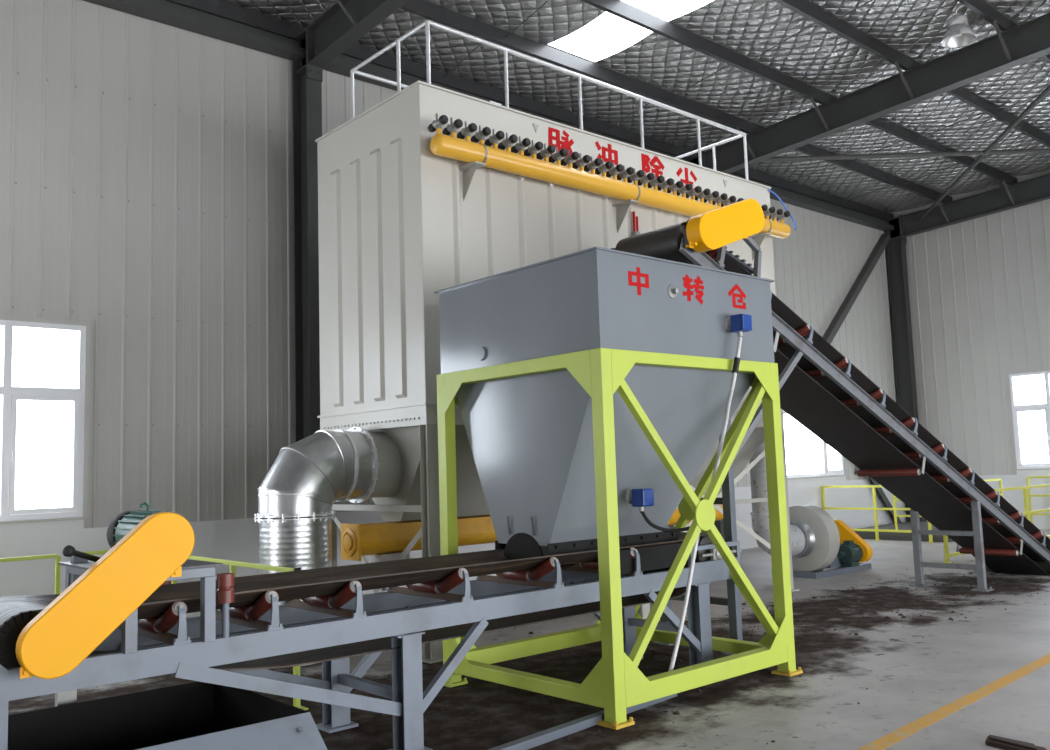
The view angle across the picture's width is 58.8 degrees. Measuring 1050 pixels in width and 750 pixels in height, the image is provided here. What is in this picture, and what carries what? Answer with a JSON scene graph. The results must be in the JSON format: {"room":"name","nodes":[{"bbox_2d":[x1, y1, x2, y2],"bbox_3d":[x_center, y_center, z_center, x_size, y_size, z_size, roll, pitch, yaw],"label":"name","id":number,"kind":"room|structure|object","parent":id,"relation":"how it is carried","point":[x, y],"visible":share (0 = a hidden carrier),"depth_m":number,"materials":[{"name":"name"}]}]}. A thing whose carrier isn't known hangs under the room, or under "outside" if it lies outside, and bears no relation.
{"room":"factory floor","nodes":[
{"label":"factory floor","id":0,"kind":"room"},
{"bbox_2d":[0,0,905,617],"bbox_3d":[-1.353,-0.810,13.916,28.250,7.920,0.250,3,-8,-41],"label":"wall","id":1,"kind":"structure","parent":0,"point":[147,166],"depth_m":11.30,"materials":[{"name":"metal"}]},
{"bbox_2d":[0,315,90,523],"bbox_3d":[-6.142,0.431,9.394,3.300,2.220,0.150,3,-8,-41],"label":"window","id":2,"kind":"structure","parent":1,"relation":"in","point":[80,396],"depth_m":10.18,"materials":[{"name":"white plastic"}]},
{"bbox_2d":[783,411,848,478],"bbox_3d":[5.945,1.102,20.008,3.300,2.220,0.150,3,-8,-41],"label":"window","id":3,"kind":"structure","parent":1,"relation":"in","point":[825,472],"depth_m":20.49,"materials":[{"name":"white plastic"}]},
{"bbox_2d":[8,529,1049,749],"bbox_3d":[4.825,2.738,6.809,28.450,1.000,18.310,3,-8,-41],"label":"floor","id":4,"kind":"structure","parent":0,"point":[942,662],"depth_m":7.25,"materials":[{"name":"concrete"}]},
{"bbox_2d":[0,554,60,593],"bbox_3d":[-6.289,2.165,7.571,4.720,1.018,0.120,3,-8,-41],"label":"safety railing","id":5,"kind":"object","parent":4,"relation":"on","point":[57,558],"visible":0.35,"depth_m":9.08,"materials":[{"name":"metal"}]},
{"bbox_2d":[7,681,326,749],"bbox_3d":[-2.154,1.961,4.304,2.205,0.500,1.604,3,-8,-41],"label":"bin","id":6,"kind":"object","parent":4,"relation":"on","point":[197,715],"visible":0.93,"depth_m":5.17,"materials":[{"name":"grey metal"}]},
{"bbox_2d":[84,550,307,709],"bbox_3d":[-3.053,2.102,8.042,0.615,1.025,3.700,3,-8,-41],"label":"safety railing","id":7,"kind":"object","parent":4,"relation":"on","point":[296,669],"visible":0.07,"depth_m":7.49,"materials":[{"name":"metal"}]},
{"bbox_2d":[293,25,322,441],"bbox_3d":[-2.801,-0.810,12.144,0.400,7.620,0.520,3,-8,-41],"label":"steel column","id":8,"kind":"structure","parent":4,"relation":"on","point":[307,88],"depth_m":12.22,"materials":[{"name":"metal"}]},
{"bbox_2d":[295,0,408,74],"bbox_3d":[2.903,-5.597,5.952,0.220,1.397,17.985,3,-8,-41],"label":"rafter","id":9,"kind":"object","parent":8,"relation":"on","point":[334,32],"visible":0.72,"depth_m":11.80,"materials":[{"name":"metal"}]},
{"bbox_2d":[336,0,355,24],"bbox_3d":[-2.257,-4.553,11.325,0.525,0.506,0.050,3,-8,-41],"label":"brace","id":10,"kind":"object","parent":9,"relation":"attached to","point":[339,2],"visible":0.85,"depth_m":11.38,"materials":[{"name":"metal"}]},
{"bbox_2d":[165,0,893,220],"bbox_3d":[-1.352,-4.532,14.150,28.250,0.200,0.070,3,-8,-41],"label":"purlin","id":11,"kind":"structure","parent":9,"relation":"on","point":[218,8],"depth_m":14.81,"materials":[{"name":"metal"}]},
{"bbox_2d":[443,43,480,77],"bbox_3d":[-0.875,-4.628,13.613,0.016,0.066,1.472,2,-7,-32],"label":"rod","id":12,"kind":"object","parent":11,"relation":"attached to","point":[480,43],"visible":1,"depth_m":13.67,"materials":[{"name":"metal"}]},
{"bbox_2d":[607,100,654,128],"bbox_3d":[1.828,-4.479,15.986,0.016,0.066,1.472,2,-7,-32],"label":"rod","id":13,"kind":"object","parent":11,"relation":"attached to","point":[654,100],"visible":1,"depth_m":16.10,"materials":[{"name":"metal"}]},
{"bbox_2d":[786,164,833,183],"bbox_3d":[6.032,-4.245,19.678,0.016,0.066,1.472,2,-7,-32],"label":"rod","id":14,"kind":"object","parent":11,"relation":"attached to","point":[833,164],"visible":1,"depth_m":19.70,"materials":[{"name":"metal"}]},
{"bbox_2d":[843,185,890,202],"bbox_3d":[7.834,-4.146,21.260,0.016,0.066,1.472,2,-7,-32],"label":"rod","id":15,"kind":"object","parent":11,"relation":"attached to","point":[889,185],"visible":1,"depth_m":21.27,"materials":[{"name":"metal"}]},
{"bbox_2d":[399,0,952,203],"bbox_3d":[-0.375,-4.750,13.051,28.250,0.200,0.070,3,-8,-41],"label":"purlin","id":16,"kind":"structure","parent":9,"relation":"on","point":[423,8],"depth_m":14.58,"materials":[{"name":"metal"}]},
{"bbox_2d":[506,0,548,37],"bbox_3d":[0.113,-4.848,12.502,0.016,0.066,1.472,2,-7,-32],"label":"rod","id":17,"kind":"object","parent":16,"relation":"attached to","point":[547,0],"visible":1,"depth_m":12.59,"materials":[{"name":"metal"}]},
{"bbox_2d":[672,64,728,97],"bbox_3d":[2.815,-4.698,14.876,0.016,0.066,1.472,2,-7,-32],"label":"rod","id":18,"kind":"object","parent":16,"relation":"attached to","point":[728,64],"visible":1,"depth_m":14.88,"materials":[{"name":"metal"}]},
{"bbox_2d":[848,140,903,162],"bbox_3d":[7.020,-4.465,18.567,0.016,0.066,1.472,2,-7,-32],"label":"rod","id":19,"kind":"object","parent":16,"relation":"attached to","point":[902,140],"visible":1,"depth_m":18.46,"materials":[{"name":"metal"}]},
{"bbox_2d":[904,164,957,183],"bbox_3d":[8.821,-4.365,20.150,0.016,0.066,1.472,2,-7,-32],"label":"rod","id":20,"kind":"object","parent":16,"relation":"attached to","point":[956,164],"visible":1,"depth_m":20.16,"materials":[{"name":"metal"}]},
{"bbox_2d":[580,0,1017,184],"bbox_3d":[0.603,-4.967,11.952,28.250,0.200,0.070,3,-8,-41],"label":"purlin","id":21,"kind":"structure","parent":9,"relation":"on","point":[621,9],"depth_m":14.53,"materials":[{"name":"metal"}]},
{"bbox_2d":[746,23,815,62],"bbox_3d":[3.803,-4.917,13.765,0.016,0.066,1.472,2,-7,-32],"label":"rod","id":22,"kind":"object","parent":21,"relation":"attached to","point":[813,23],"visible":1,"depth_m":13.77,"materials":[{"name":"metal"}]},
{"bbox_2d":[918,112,983,138],"bbox_3d":[8.007,-4.684,17.457,0.016,0.066,1.472,2,-7,-32],"label":"rod","id":23,"kind":"object","parent":21,"relation":"attached to","point":[982,112],"visible":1,"depth_m":17.48,"materials":[{"name":"metal"}]},
{"bbox_2d":[972,140,1034,162],"bbox_3d":[9.809,-4.584,19.039,0.016,0.066,1.472,2,-7,-32],"label":"rod","id":24,"kind":"object","parent":21,"relation":"attached to","point":[1032,140],"visible":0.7,"depth_m":18.86,"materials":[{"name":"metal"}]},
{"bbox_2d":[957,0,1049,63],"bbox_3d":[2.557,-5.401,9.753,28.250,0.200,0.070,3,-8,-41],"label":"purlin","id":25,"kind":"structure","parent":9,"relation":"on","point":[981,8],"depth_m":13.31,"materials":[{"name":"metal"}]},
{"bbox_2d":[940,5,976,47],"bbox_3d":[6.033,-4.900,13.007,0.468,0.492,0.468,3,-8,-41],"label":"lamp","id":26,"kind":"object","parent":25,"relation":"hanging from","point":[958,33],"visible":1,"depth_m":12.95,"materials":[{"name":"metal"}]},
{"bbox_2d":[84,0,893,230],"bbox_3d":[-1.324,-4.381,14.109,28.250,0.420,0.230,3,-8,-41],"label":"beam","id":27,"kind":"structure","parent":8,"relation":"attached to","point":[162,11],"depth_m":12.39,"materials":[{"name":"metal"}]},
{"bbox_2d":[254,427,378,665],"bbox_3d":[-2.020,1.562,8.811,1.065,2.145,0.750,3,-8,-41],"label":"duct","id":28,"kind":"object","parent":4,"relation":"on","point":[296,497],"visible":0.63,"depth_m":8.55,"materials":[{"name":"silver metal"}]},
{"bbox_2d":[0,502,741,749],"bbox_3d":[-0.689,1.563,6.283,6.204,1.592,1.265,3,-8,-41],"label":"conveyor","id":29,"kind":"object","parent":4,"relation":"on","point":[119,616],"visible":0.9,"depth_m":5.53,"materials":[{"name":"grey metal"}]},
{"bbox_2d":[315,20,798,663],"bbox_3d":[0.652,-0.257,11.200,5.974,6.107,2.356,3,-8,-41],"label":"collector","id":30,"kind":"object","parent":4,"relation":"on","point":[430,188],"visible":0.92,"depth_m":9.48,"materials":[{"name":"beige paint"}]},
{"bbox_2d":[341,505,722,562],"bbox_3d":[0.471,1.872,10.976,5.865,0.600,0.360,3,-8,-41],"label":"conveyor","id":31,"kind":"object","parent":30,"relation":"hanging from","point":[383,541],"visible":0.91,"depth_m":9.28,"materials":[{"name":"metal"}]},
{"bbox_2d":[768,189,795,229],"bbox_3d":[3.497,-2.244,12.696,0.371,0.587,0.112,-2,-6,1],"label":"air hose","id":32,"kind":"object","parent":30,"relation":"attached to","point":[775,194],"visible":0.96,"depth_m":12.70,"materials":[{"name":"blue plastic"}]},
{"bbox_2d":[488,694,676,749],"bbox_3d":[0.324,2.278,6.047,0.070,0.055,2.261,-7,-8,43],"label":"steel beam","id":33,"kind":"structure","parent":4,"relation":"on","point":[525,743],"depth_m":5.92,"materials":[{"name":"grey metal"}]},
{"bbox_2d":[436,348,802,729],"bbox_3d":[0.719,1.193,7.604,2.175,2.500,1.965,3,-8,-41],"label":"support frame","id":34,"kind":"object","parent":4,"relation":"on","point":[616,683],"visible":0.82,"depth_m":6.97,"materials":[{"name":"paint"}]},
{"bbox_2d":[434,246,774,559],"bbox_3d":[0.713,0.347,7.745,2.148,2.212,1.940,3,-8,-41],"label":"bin","id":35,"kind":"object","parent":34,"relation":"on","point":[530,437],"visible":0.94,"depth_m":7.10,"materials":[{"name":"grey metal"}]},
{"bbox_2d":[626,488,653,510],"bbox_3d":[0.876,0.951,7.095,0.124,0.170,0.178,3,-8,-41],"label":"sensor","id":36,"kind":"object","parent":35,"relation":"attached to","point":[641,498],"visible":1,"depth_m":7.05,"materials":[{"name":"blue plastic"}]},
{"bbox_2d":[724,314,751,336],"bbox_3d":[1.684,-0.387,7.352,0.124,0.170,0.178,3,-8,-41],"label":"sensor","id":37,"kind":"object","parent":35,"relation":"attached to","point":[738,323],"visible":1,"depth_m":7.31,"materials":[{"name":"blue plastic"}]},
{"bbox_2d":[669,337,741,670],"bbox_3d":[1.368,0.992,7.031,0.826,2.608,0.255,3,-7,-37],"label":"conduit","id":38,"kind":"object","parent":37,"relation":"attached to","point":[736,363],"visible":0.72,"depth_m":7.21,"materials":[{"name":"white plastic"}]},
{"bbox_2d":[640,511,689,532],"bbox_3d":[1.107,1.101,7.025,0.469,0.172,0.053,-3,-6,8],"label":"cable","id":39,"kind":"object","parent":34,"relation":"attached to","point":[645,517],"visible":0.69,"depth_m":7.01,"materials":[{"name":"black plastic"}]},
{"bbox_2d":[306,560,1049,749],"bbox_3d":[3.383,2.592,9.997,12.433,0.022,4.795,3,-7,-40],"label":"soil","id":40,"kind":"object","parent":4,"relation":"on","point":[896,595],"visible":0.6,"depth_m":9.37,"materials":[{"name":"brown soil"}]},
{"bbox_2d":[689,151,724,540],"bbox_3d":[3.453,-0.463,17.636,0.400,7.620,0.520,3,-8,-41],"label":"steel column","id":41,"kind":"structure","parent":4,"relation":"on","point":[719,524],"depth_m":17.29,"materials":[{"name":"metal"}]},
{"bbox_2d":[688,13,1049,173],"bbox_3d":[9.157,-5.250,11.443,0.220,1.397,17.985,3,-8,-41],"label":"rafter","id":42,"kind":"object","parent":41,"relation":"on","point":[1028,41],"visible":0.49,"depth_m":15.05,"materials":[{"name":"metal"}]},
{"bbox_2d":[736,127,755,157],"bbox_3d":[3.997,-4.206,16.817,0.525,0.506,0.050,3,-8,-41],"label":"brace","id":43,"kind":"object","parent":42,"relation":"attached to","point":[738,129],"visible":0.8,"depth_m":16.86,"materials":[{"name":"metal"}]},
{"bbox_2d":[810,96,829,129],"bbox_3d":[4.974,-4.423,15.718,0.525,0.506,0.050,3,-8,-41],"label":"brace","id":44,"kind":"object","parent":42,"relation":"attached to","point":[811,98],"visible":1,"depth_m":15.70,"materials":[{"name":"metal"}]},
{"bbox_2d":[894,61,913,98],"bbox_3d":[5.951,-4.640,14.619,0.525,0.506,0.050,3,-8,-41],"label":"brace","id":45,"kind":"object","parent":42,"relation":"attached to","point":[896,62],"visible":1,"depth_m":14.61,"materials":[{"name":"metal"}]},
{"bbox_2d":[774,0,1049,147],"bbox_3d":[1.580,-5.184,10.852,28.250,0.200,0.070,3,-8,-41],"label":"purlin","id":46,"kind":"structure","parent":42,"relation":"on","point":[810,11],"depth_m":14.28,"materials":[{"name":"metal"}]},
{"bbox_2d":[834,0,871,21],"bbox_3d":[4.790,-5.137,12.655,0.016,0.066,1.472,2,-7,-32],"label":"rod","id":47,"kind":"object","parent":46,"relation":"attached to","point":[870,0],"visible":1,"depth_m":12.98,"materials":[{"name":"metal"}]},
{"bbox_2d":[999,94,1039,110],"bbox_3d":[8.994,-4.904,16.347,0.016,0.066,1.472,2,-7,-32],"label":"rod","id":48,"kind":"object","parent":46,"relation":"attached to","point":[1039,94],"visible":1,"depth_m":16.61,"materials":[{"name":"metal"}]},
{"bbox_2d":[993,20,1011,60],"bbox_3d":[6.929,-4.857,13.519,0.525,0.506,0.050,3,-8,-41],"label":"brace","id":49,"kind":"object","parent":42,"relation":"attached to","point":[995,24],"visible":1,"depth_m":13.50,"materials":[{"name":"metal"}]},
{"bbox_2d":[611,198,1049,655],"bbox_3d":[4.598,0.811,11.363,9.144,4.541,1.145,3,-8,-41],"label":"conveyor","id":50,"kind":"object","parent":4,"relation":"on","point":[820,388],"visible":0.78,"depth_m":10.60,"materials":[{"name":"black rubber"}]},
{"bbox_2d":[789,505,872,578],"bbox_3d":[4.414,2.478,14.195,1.550,1.020,1.189,3,-8,-41],"label":"fan","id":51,"kind":"object","parent":4,"relation":"on","point":[829,543],"visible":0.77,"depth_m":13.71,"materials":[{"name":"white metal"}]},
{"bbox_2d":[749,441,804,555],"bbox_3d":[3.436,1.152,13.383,1.240,2.950,0.515,3,-8,-41],"label":"duct","id":52,"kind":"object","parent":51,"relation":"attached to","point":[759,514],"visible":0.26,"depth_m":13.17,"materials":[{"name":"metal"}]},
{"bbox_2d":[821,485,933,542],"bbox_3d":[7.565,2.788,18.816,0.120,1.122,3.520,3,-8,-41],"label":"safety railing","id":53,"kind":"object","parent":4,"relation":"on","point":[876,530],"visible":0.41,"depth_m":19.22,"materials":[{"name":"yellow metal"}]},
{"bbox_2d":[854,522,953,541],"bbox_3d":[8.668,3.344,19.989,2.950,0.180,2.200,3,-8,-41],"label":"deck","id":54,"kind":"object","parent":4,"relation":"on","point":[903,536],"visible":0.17,"depth_m":19.28,"materials":[{"name":"metal"}]},
{"bbox_2d":[892,479,1002,529],"bbox_3d":[9.003,2.732,19.760,2.720,0.970,1.220,3,-8,-41],"label":"safety railing","id":55,"kind":"object","parent":54,"relation":"on","point":[999,480],"visible":0.17,"depth_m":19.30,"materials":[{"name":"yellow metal"}]},
{"bbox_2d":[885,215,925,521],"bbox_3d":[9.309,-0.138,22.778,0.400,7.620,0.520,3,-8,-41],"label":"steel column","id":56,"kind":"structure","parent":4,"relation":"on","point":[896,248],"depth_m":22.89,"materials":[{"name":"metal"}]},
{"bbox_2d":[823,233,901,522],"bbox_3d":[7.626,0.026,21.495,4.020,7.253,0.160,3,-8,-41],"label":"brace","id":57,"kind":"object","parent":56,"relation":"attached to","point":[851,297],"depth_m":21.76,"materials":[{"name":"metal"}]},
{"bbox_2d":[888,173,1049,239],"bbox_3d":[15.013,-4.926,16.586,0.220,1.397,17.985,3,-8,-41],"label":"rafter","id":58,"kind":"object","parent":56,"relation":"on","point":[1037,189],"visible":1,"depth_m":21.64,"materials":[{"name":"metal"}]},
{"bbox_2d":[938,202,948,221],"bbox_3d":[9.853,-3.881,21.959,0.525,0.506,0.050,3,-8,-41],"label":"brace","id":59,"kind":"object","parent":58,"relation":"attached to","point":[939,203],"visible":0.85,"depth_m":21.96,"materials":[{"name":"metal"}]},
{"bbox_2d":[918,84,1049,220],"bbox_3d":[8.911,-4.413,17.585,0.090,0.425,10.135,-3,-6,7],"label":"brace","id":60,"kind":"object","parent":58,"relation":"attached to","point":[1046,91],"visible":1,"depth_m":17.76,"materials":[{"name":"metal"}]},
{"bbox_2d":[1002,180,1014,204],"bbox_3d":[10.830,-4.098,20.860,0.525,0.506,0.050,3,-8,-41],"label":"brace","id":61,"kind":"object","parent":58,"relation":"attached to","point":[1004,182],"visible":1,"depth_m":20.85,"materials":[{"name":"metal"}]},
{"bbox_2d":[857,654,1049,749],"bbox_3d":[7.145,2.523,10.437,18.330,0.002,0.110,4,-8,-44],"label":"floor marking","id":62,"kind":"object","parent":4,"relation":"on","point":[917,725],"depth_m":6.26,"materials":[{"name":"yellow paint"}]},
{"bbox_2d":[942,484,1049,562],"bbox_3d":[9.044,2.565,16.880,6.470,1.082,0.120,3,-8,-41],"label":"safety railing","id":63,"kind":"object","parent":4,"relation":"on","point":[1027,512],"visible":0.38,"depth_m":16.90,"materials":[{"name":"yellow metal"}]},
{"bbox_2d":[985,735,1046,749],"bbox_3d":[2.849,2.131,5.349,0.123,0.045,0.443,2,-7,-33],"label":"scrap piece","id":64,"kind":"object","parent":4,"relation":"on","point":[991,740],"visible":1,"depth_m":5.37,"materials":[{"name":"brown metal"}]},
{"bbox_2d":[1026,476,1049,522],"bbox_3d":[13.443,2.465,17.755,0.120,1.170,7.320,3,-8,-41],"label":"safety railing","id":65,"kind":"object","parent":4,"relation":"on","point":[1027,477],"visible":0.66,"depth_m":20.38,"materials":[{"name":"yellow metal"}]},
{"bbox_2d":[220,0,1049,212],"bbox_3d":[4.519,-5.945,7.629,28.350,0.931,18.260,3,-8,-41],"label":"ceiling","id":66,"kind":"structure","parent":0,"point":[818,57],"depth_m":14.84,"materials":[{"name":"metal"}]},
{"bbox_2d":[761,148,1049,161],"bbox_3d":[8.434,-4.307,18.122,9.414,0.368,0.090,-1,-6,-5],"label":"brace","id":67,"kind":"object","parent":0,"point":[1046,150],"visible":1,"depth_m":17.98,"materials":[{"name":"metal"}]},
{"bbox_2d":[892,170,1049,529],"bbox_3d":[15.318,-1.530,16.517,0.250,8.786,18.110,3,-8,-41],"label":"wall","id":68,"kind":"structure","parent":0,"point":[979,288],"depth_m":21.67,"materials":[{"name":"corrugated sheet metal"},{"name":"paint"}]},
{"bbox_2d":[1006,368,1049,470],"bbox_3d":[12.098,0.889,19.894,0.150,2.220,3.300,3,-8,-41],"label":"window","id":69,"kind":"structure","parent":68,"relation":"in","point":[1014,417],"depth_m":20.93,"materials":[{"name":"white plastic"}]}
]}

